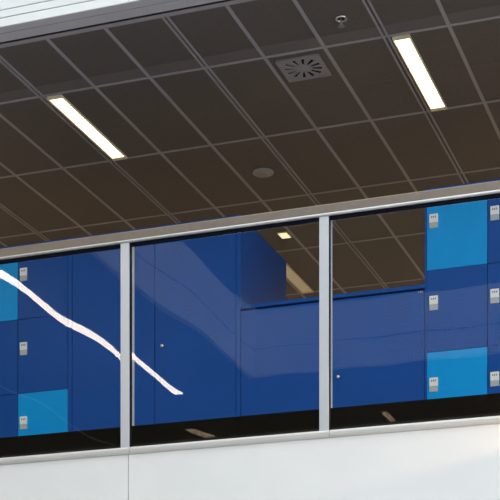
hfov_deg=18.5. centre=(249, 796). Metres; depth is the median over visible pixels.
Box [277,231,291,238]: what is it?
recessed light
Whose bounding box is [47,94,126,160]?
recessed light
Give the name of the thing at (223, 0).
trim
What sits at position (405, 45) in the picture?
recessed light
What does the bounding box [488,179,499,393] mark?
locker
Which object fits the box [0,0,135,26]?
wall
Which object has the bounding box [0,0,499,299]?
ceiling
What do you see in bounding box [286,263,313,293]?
recessed light
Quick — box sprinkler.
[335,15,347,27]
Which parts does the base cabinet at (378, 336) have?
door, door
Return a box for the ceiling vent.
[275,53,331,82]
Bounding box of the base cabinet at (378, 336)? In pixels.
[241,284,424,415]
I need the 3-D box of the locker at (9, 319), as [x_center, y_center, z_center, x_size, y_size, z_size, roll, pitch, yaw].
[-1.641,-2.976,11.197,0.386,1.752,0.967,0,0,20]
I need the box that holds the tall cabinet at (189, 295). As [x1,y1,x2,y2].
[68,215,285,431]
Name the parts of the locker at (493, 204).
door, door, door, number plate, number plate, number plate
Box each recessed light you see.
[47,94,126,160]
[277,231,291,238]
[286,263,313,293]
[392,34,446,111]
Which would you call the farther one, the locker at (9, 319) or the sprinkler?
the locker at (9, 319)
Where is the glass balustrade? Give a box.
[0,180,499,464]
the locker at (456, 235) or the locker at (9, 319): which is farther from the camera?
the locker at (9, 319)
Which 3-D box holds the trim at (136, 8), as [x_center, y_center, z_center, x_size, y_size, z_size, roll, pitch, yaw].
[0.418,-4.611,8.521,13.000,0.058,0.177,0,0,20]
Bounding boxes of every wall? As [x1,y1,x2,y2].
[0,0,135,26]
[0,424,499,499]
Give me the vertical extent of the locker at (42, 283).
1.752 m
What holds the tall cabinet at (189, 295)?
on the floor
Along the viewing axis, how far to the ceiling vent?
9.64 m
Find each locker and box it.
[0,245,18,437]
[18,238,67,435]
[425,181,487,399]
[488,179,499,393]
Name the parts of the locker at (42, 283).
number plate, number plate, number plate, door, door, door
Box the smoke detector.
[253,168,273,177]
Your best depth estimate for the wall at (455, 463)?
8.49 m
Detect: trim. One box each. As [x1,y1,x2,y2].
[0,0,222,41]
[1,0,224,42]
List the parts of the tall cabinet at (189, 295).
door, door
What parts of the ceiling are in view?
double rail, rail, rail, double rail, edge rail, rail, rail, cross rail, cross rail, cross rail, double rail, rail, cross rail, rail, cross rail, double rail, rail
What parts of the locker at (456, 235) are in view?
panel, number plate, number plate, number plate, door, door, door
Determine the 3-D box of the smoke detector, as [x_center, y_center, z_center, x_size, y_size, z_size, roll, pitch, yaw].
[0.097,-4.590,11.269,0.154,0.022,0.154,0,0,20]
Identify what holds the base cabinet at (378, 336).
on the floor
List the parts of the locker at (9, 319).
door, door, door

